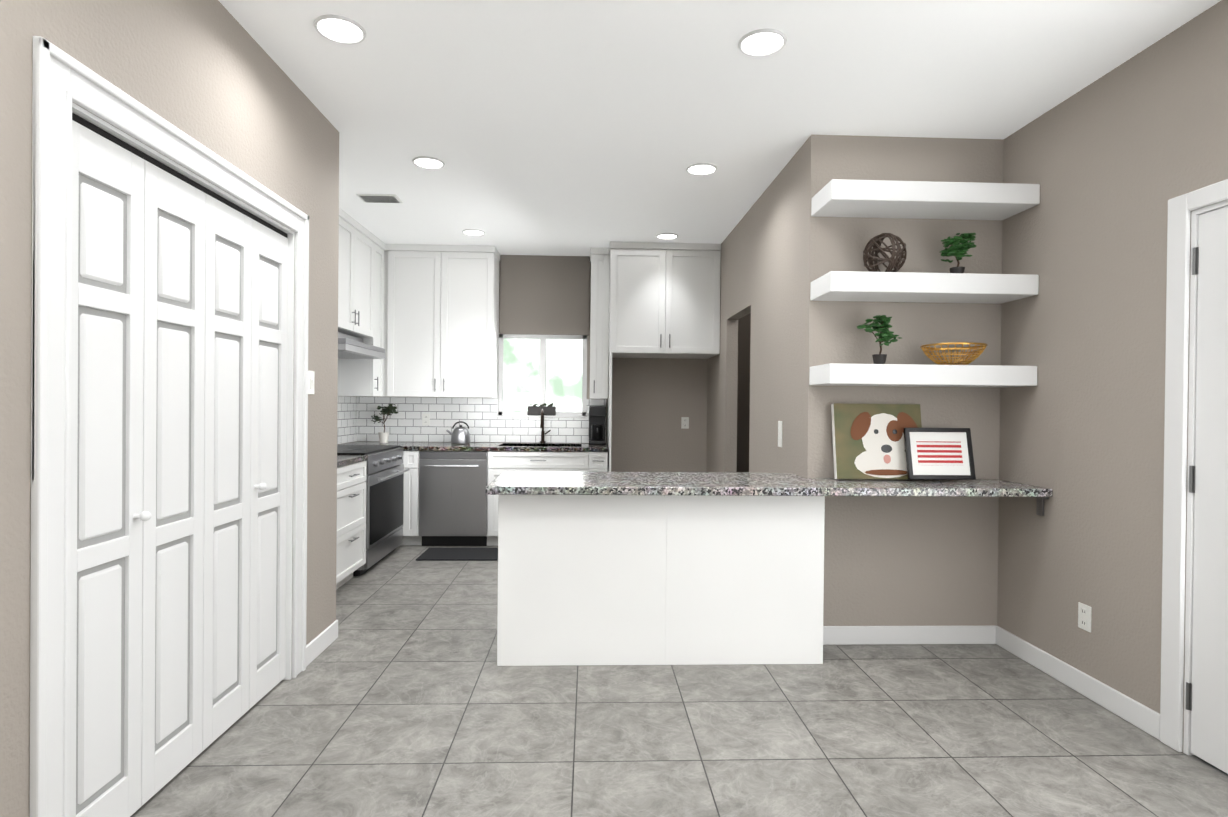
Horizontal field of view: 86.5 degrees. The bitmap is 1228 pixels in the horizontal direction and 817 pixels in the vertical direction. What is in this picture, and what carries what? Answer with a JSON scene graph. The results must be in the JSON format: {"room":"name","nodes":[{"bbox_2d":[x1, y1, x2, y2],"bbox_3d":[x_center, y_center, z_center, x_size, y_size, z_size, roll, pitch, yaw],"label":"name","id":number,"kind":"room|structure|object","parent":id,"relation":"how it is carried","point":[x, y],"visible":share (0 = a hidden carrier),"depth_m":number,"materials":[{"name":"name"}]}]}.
{"room":"kitchen","nodes":[
{"label":"kitchen","id":0,"kind":"room"},
{"bbox_2d":[0,0,343,816],"bbox_3d":[-1.440,-0.105,0.576,0.100,2.750,5.950,1,0,-2],"label":"wall","id":1,"kind":"structure","parent":0,"point":[191,63],"depth_m":2.08,"materials":[{"name":"paint"}]},
{"bbox_2d":[30,36,308,816],"bbox_3d":[-1.500,0.171,2.362,0.123,2.175,1.530,1,0,-2],"label":"trim","id":2,"kind":"structure","parent":1,"relation":"attached to","point":[63,81],"depth_m":1.68,"materials":[{"name":"white wood"}]},
{"bbox_2d":[69,112,287,816],"bbox_3d":[-1.478,0.224,2.364,0.080,2.046,1.293,1,0,-2],"label":"bifold closet doors","id":3,"kind":"structure","parent":1,"relation":"in","point":[179,334],"depth_m":2.15,"materials":[{"name":"white wood"}]},
{"bbox_2d":[308,371,314,393],"bbox_3d":[-1.484,-0.127,3.201,0.014,0.115,0.075,1,0,-2],"label":"light switch","id":4,"kind":"object","parent":1,"relation":"attached to","point":[311,375],"visible":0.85,"depth_m":3.20,"materials":[{"name":"white plastic"}]},
{"bbox_2d":[306,620,337,666],"bbox_3d":[-1.502,1.202,3.347,0.014,0.100,0.425,1,0,-2],"label":"baseboard","id":5,"kind":"structure","parent":1,"relation":"attached to","point":[329,635],"depth_m":3.33,"materials":[{"name":"white wood"}]},
{"bbox_2d":[337,396,356,443],"bbox_3d":[-2.466,-0.071,4.956,0.008,0.802,2.876,1,0,-2],"label":"backsplash","id":6,"kind":"structure","parent":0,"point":[346,406],"depth_m":6.12,"materials":[{"name":"tile"}]},
{"bbox_2d":[357,261,707,471],"bbox_3d":[-0.258,-0.131,6.531,4.500,2.750,0.100,1,0,-2],"label":"wall","id":7,"kind":"structure","parent":0,"point":[651,396],"depth_m":6.51,"materials":[{"name":"paint"}]},
{"bbox_2d":[357,397,605,442],"bbox_3d":[-1.289,0.115,6.438,2.417,0.434,0.008,1,0,-2],"label":"backsplash","id":8,"kind":"structure","parent":7,"relation":"attached to","point":[481,419],"depth_m":6.42,"materials":[{"name":"tile"}]},
{"bbox_2d":[422,414,429,425],"bbox_3d":[-1.847,0.110,6.409,0.075,0.115,0.008,1,0,-2],"label":"outlet","id":9,"kind":"object","parent":8,"relation":"attached to","point":[425,419],"visible":1,"depth_m":6.41,"materials":[{"name":"white plastic"}]},
{"bbox_2d":[497,333,586,417],"bbox_3d":[-0.710,-0.326,6.494,0.880,0.829,0.087,1,0,-2],"label":"window","id":10,"kind":"structure","parent":7,"relation":"in","point":[542,369],"depth_m":6.51,"materials":[{"name":"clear glass"}]},
{"bbox_2d":[527,403,555,415],"bbox_3d":[-0.718,0.006,6.477,0.280,0.126,0.022,1,0,-2],"label":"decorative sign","id":11,"kind":"object","parent":10,"relation":"on","point":[549,409],"visible":0.98,"depth_m":6.47,"materials":[{"name":"black metal"}]},
{"bbox_2d":[500,255,589,334],"bbox_3d":[-0.681,-1.118,6.442,0.872,0.777,0.027,1,0,-2],"label":"wall","id":12,"kind":"structure","parent":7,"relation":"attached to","point":[543,295],"depth_m":6.43,"materials":[{"name":"paint"}]},
{"bbox_2d":[681,417,688,428],"bbox_3d":[0.711,0.143,6.515,0.075,0.115,0.008,1,0,-2],"label":"outlet","id":13,"kind":"object","parent":7,"relation":"attached to","point":[684,422],"visible":1,"depth_m":6.51,"materials":[{"name":"white plastic"}]},
{"bbox_2d":[130,545,1227,816],"bbox_3d":[-0.110,1.323,2.078,4.720,0.100,9.030,1,0,-2],"label":"floor","id":14,"kind":"structure","parent":0,"point":[402,695],"depth_m":2.52,"materials":[{"name":"tile"}]},
{"bbox_2d":[416,548,497,560],"bbox_3d":[-1.024,1.236,5.550,1.200,0.011,0.440,1,0,-2],"label":"area rug","id":15,"kind":"object","parent":14,"relation":"on","point":[459,554],"visible":0.58,"depth_m":5.48,"materials":[{"name":"black"}]},
{"bbox_2d":[336,207,720,588],"bbox_3d":[-0.740,-0.126,5.021,3.454,2.747,2.874,1,0,-2],"label":"kitchen cabinets","id":16,"kind":"object","parent":14,"relation":"on","point":[418,320],"visible":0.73,"depth_m":5.88,"materials":[{"name":"white wood"}]},
{"bbox_2d":[338,332,384,358],"bbox_3d":[-2.228,-0.517,5.237,0.489,0.179,0.922,1,0,-2],"label":"range hood","id":17,"kind":"object","parent":16,"relation":"in","point":[351,345],"depth_m":5.31,"materials":[{"name":"silver metal"}]},
{"bbox_2d":[337,428,409,575],"bbox_3d":[-2.112,0.704,5.249,0.711,1.059,0.922,1,0,-2],"label":"range","id":18,"kind":"object","parent":16,"relation":"in","point":[384,515],"depth_m":5.15,"materials":[{"name":"silver metal"}]},
{"bbox_2d":[371,404,397,442],"bbox_3d":[-2.178,0.139,6.199,0.253,0.371,0.158,1,0,11],"label":"potted plant","id":19,"kind":"object","parent":16,"relation":"on","point":[387,411],"visible":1,"depth_m":6.17,"materials":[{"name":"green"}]},
{"bbox_2d":[419,451,486,545],"bbox_3d":[-1.430,0.809,5.803,0.592,0.855,0.137,1,0,-2],"label":"dishwasher","id":20,"kind":"object","parent":16,"relation":"in","point":[452,484],"depth_m":5.78,"materials":[{"name":"silver metal"}]},
{"bbox_2d":[446,421,470,443],"bbox_3d":[-1.471,0.226,6.166,0.229,0.212,0.184,1,0,-2],"label":"kettle","id":21,"kind":"object","parent":16,"relation":"on","point":[460,435],"visible":1,"depth_m":6.11,"materials":[{"name":"silver metal"}]},
{"bbox_2d":[337,441,607,467],"bbox_3d":[-1.249,0.444,5.005,2.447,0.200,2.874,1,0,-2],"label":"countertop","id":22,"kind":"structure","parent":16,"relation":"on","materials":[{"name":"stone"}]},
{"bbox_2d":[540,409,550,442],"bbox_3d":[-0.666,0.172,6.313,0.105,0.334,0.210,1,0,-2],"label":"faucet","id":23,"kind":"object","parent":16,"relation":"on","point":[543,433],"depth_m":6.38,"materials":[{"name":"brown metal"}]},
{"bbox_2d":[589,406,605,444],"bbox_3d":[-0.161,0.160,6.276,0.160,0.367,0.261,1,0,-2],"label":"coffee maker","id":24,"kind":"object","parent":16,"relation":"on","point":[597,415],"visible":1,"depth_m":6.21,"materials":[{"name":"black plastic"}]},
{"bbox_2d":[486,471,1052,665],"bbox_3d":[0.741,0.823,3.443,2.717,0.899,0.700,1,0,-2],"label":"kitchen peninsula","id":25,"kind":"object","parent":14,"relation":"on","point":[660,568],"visible":1,"depth_m":3.22,"materials":[{"name":"wood"}]},
{"bbox_2d":[831,403,921,479],"bbox_3d":[1.403,0.176,3.472,0.470,0.401,0.101,1,0,-2],"label":"painting","id":26,"kind":"object","parent":25,"relation":"on","point":[868,441],"visible":0.92,"depth_m":3.45,"materials":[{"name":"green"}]},
{"bbox_2d":[903,428,975,480],"bbox_3d":[1.696,0.240,3.400,0.350,0.278,0.075,1,0,-2],"label":"picture frame","id":27,"kind":"object","parent":25,"relation":"on","point":[935,454],"visible":0.98,"depth_m":3.40,"materials":[{"name":"white paper"}]},
{"bbox_2d":[218,0,1220,255],"bbox_3d":[-0.083,-1.526,2.060,4.720,0.100,9.030,1,0,-2],"label":"ceiling","id":28,"kind":"structure","parent":0,"point":[558,126],"depth_m":3.03,"materials":[{"name":"paint"}]},
{"bbox_2d":[314,14,365,43],"bbox_3d":[-1.073,-1.485,2.558,0.179,0.014,0.179,1,0,-2],"label":"recessed light","id":29,"kind":"object","parent":28,"relation":"in","point":[336,28],"depth_m":2.55,"materials":[{"name":"white plastic"}]},
{"bbox_2d":[356,194,402,202],"bbox_3d":[-1.675,-1.501,4.666,0.280,0.013,0.170,1,0,-2],"label":"ceiling vent","id":30,"kind":"object","parent":28,"relation":"in","point":[380,198],"visible":0.98,"depth_m":4.64,"materials":[{"name":"white metal"}]},
{"bbox_2d":[412,156,444,168],"bbox_3d":[-1.127,-1.494,3.967,0.179,0.014,0.179,1,0,-2],"label":"recessed light","id":31,"kind":"object","parent":28,"relation":"in","point":[426,162],"depth_m":3.96,"materials":[{"name":"white plastic"}]},
{"bbox_2d":[462,229,484,235],"bbox_3d":[-1.199,-1.505,5.575,0.179,0.014,0.179,1,0,-2],"label":"recessed light","id":32,"kind":"object","parent":28,"relation":"in","point":[472,232],"depth_m":5.57,"materials":[{"name":"white plastic"}]},
{"bbox_2d":[656,233,677,239],"bbox_3d":[0.459,-1.490,5.639,0.179,0.014,0.179,1,0,-2],"label":"recessed light","id":33,"kind":"object","parent":28,"relation":"in","point":[665,236],"depth_m":5.64,"materials":[{"name":"white plastic"}]},
{"bbox_2d":[686,163,716,175],"bbox_3d":[0.542,-1.479,4.031,0.179,0.014,0.179,1,0,-2],"label":"recessed light","id":34,"kind":"object","parent":28,"relation":"in","point":[699,169],"depth_m":4.03,"materials":[{"name":"white plastic"}]},
{"bbox_2d":[738,28,786,56],"bbox_3d":[0.596,-1.469,2.622,0.179,0.014,0.179,1,0,-2],"label":"recessed light","id":35,"kind":"object","parent":28,"relation":"in","point":[754,43],"depth_m":2.62,"materials":[{"name":"white plastic"}]},
{"bbox_2d":[704,135,835,625],"bbox_3d":[1.041,-0.109,5.015,0.100,2.750,2.990,1,0,-2],"label":"wall","id":36,"kind":"structure","parent":0,"point":[770,260],"depth_m":4.03,"materials":[{"name":"paint"}]},
{"bbox_2d":[737,313,750,471],"bbox_3d":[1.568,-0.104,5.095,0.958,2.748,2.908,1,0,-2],"label":"doorway","id":37,"kind":"object","parent":36,"relation":"attached to","point":[743,387],"depth_m":6.52,"materials":[{"name":"brown"}]},
{"bbox_2d":[778,421,781,446],"bbox_3d":[1.020,0.157,4.020,0.014,0.160,0.075,1,0,-2],"label":"light switch","id":38,"kind":"object","parent":36,"relation":"attached to","point":[779,433],"visible":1,"depth_m":4.01,"materials":[{"name":"white plastic"}]},
{"bbox_2d":[828,135,1003,625],"bbox_3d":[1.626,-0.094,3.592,0.960,2.750,0.100,1,0,-2],"label":"wall","id":39,"kind":"structure","parent":0,"point":[893,560],"depth_m":3.54,"materials":[{"name":"paint"}]},
{"bbox_2d":[823,625,993,644],"bbox_3d":[1.566,1.230,3.541,1.060,0.100,0.014,1,0,-2],"label":"baseboard","id":40,"kind":"structure","parent":39,"relation":"attached to","point":[832,635],"depth_m":3.54,"materials":[{"name":"white wood"}]},
{"bbox_2d":[809,363,1036,386],"bbox_3d":[1.585,-0.169,3.388,1.054,0.100,0.297,1,0,-2],"label":"shelf","id":41,"kind":"object","parent":39,"relation":"attached to","point":[835,374],"visible":1,"depth_m":3.24,"materials":[{"name":"white wood"}]},
{"bbox_2d":[857,315,901,363],"bbox_3d":[1.373,-0.352,3.376,0.228,0.258,0.183,1,0,-2],"label":"potted plant","id":42,"kind":"object","parent":41,"relation":"on","point":[881,324],"visible":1,"depth_m":3.35,"materials":[{"name":"green plant"}]},
{"bbox_2d":[920,342,986,364],"bbox_3d":[1.761,-0.274,3.387,0.311,0.109,0.311,1,0,-2],"label":"bowl","id":43,"kind":"object","parent":41,"relation":"on","point":[966,361],"visible":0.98,"depth_m":3.33,"materials":[{"name":"brown"}]},
{"bbox_2d":[810,271,1038,303],"bbox_3d":[1.589,-0.625,3.385,1.054,0.100,0.297,1,0,-2],"label":"shelf","id":44,"kind":"object","parent":39,"relation":"attached to","point":[913,287],"visible":1,"depth_m":3.25,"materials":[{"name":"white wood"}]},
{"bbox_2d":[863,233,906,271],"bbox_3d":[1.401,-0.793,3.378,0.215,0.226,0.221,1,0,-2],"label":"decorative orb","id":45,"kind":"object","parent":44,"relation":"on","point":[876,242],"visible":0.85,"depth_m":3.33,"materials":[{"name":"brown wicker"}]},
{"bbox_2d":[940,233,976,272],"bbox_3d":[1.794,-0.794,3.369,0.202,0.238,0.144,1,0,-2],"label":"potted plant","id":46,"kind":"object","parent":44,"relation":"on","point":[957,249],"visible":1,"depth_m":3.36,"materials":[{"name":"green plant"}]},
{"bbox_2d":[811,179,1039,219],"bbox_3d":[1.594,-1.077,3.382,1.054,0.100,0.297,1,0,-2],"label":"shelf","id":47,"kind":"object","parent":39,"relation":"attached to","point":[912,199],"visible":1,"depth_m":3.25,"materials":[{"name":"white wood"}]},
{"bbox_2d":[996,0,1227,751],"bbox_3d":[2.212,-0.080,2.158,0.100,2.750,9.030,1,0,-2],"label":"wall","id":48,"kind":"structure","parent":0,"point":[1113,162],"depth_m":2.86,"materials":[{"name":"paint"}]},
{"bbox_2d":[994,625,1159,739],"bbox_3d":[2.107,1.239,3.036,0.018,0.100,1.005,1,0,-2],"label":"baseboard","id":49,"kind":"structure","parent":48,"relation":"attached to","point":[1133,712],"depth_m":2.93,"materials":[{"name":"white wood"}]},
{"bbox_2d":[1078,602,1091,632],"bbox_3d":[2.118,0.939,2.937,0.008,0.115,0.075,1,0,-2],"label":"outlet","id":50,"kind":"object","parent":48,"relation":"attached to","point":[1084,616],"visible":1,"depth_m":2.93,"materials":[{"name":"white plastic"}]},
{"bbox_2d":[1160,179,1227,754],"bbox_3d":[2.206,0.247,1.995,0.118,2.098,1.070,1,0,-2],"label":"door frame","id":51,"kind":"structure","parent":48,"relation":"attached to","point":[1181,207],"depth_m":2.46,"materials":[{"name":"white wood"}]},
{"bbox_2d":[1186,206,1227,773],"bbox_3d":[2.187,0.285,2.002,0.057,1.997,0.874,1,0,-2],"label":"entry door","id":52,"kind":"structure","parent":48,"relation":"in","point":[1207,697],"depth_m":2.36,"materials":[{"name":"white wood"}]}
]}

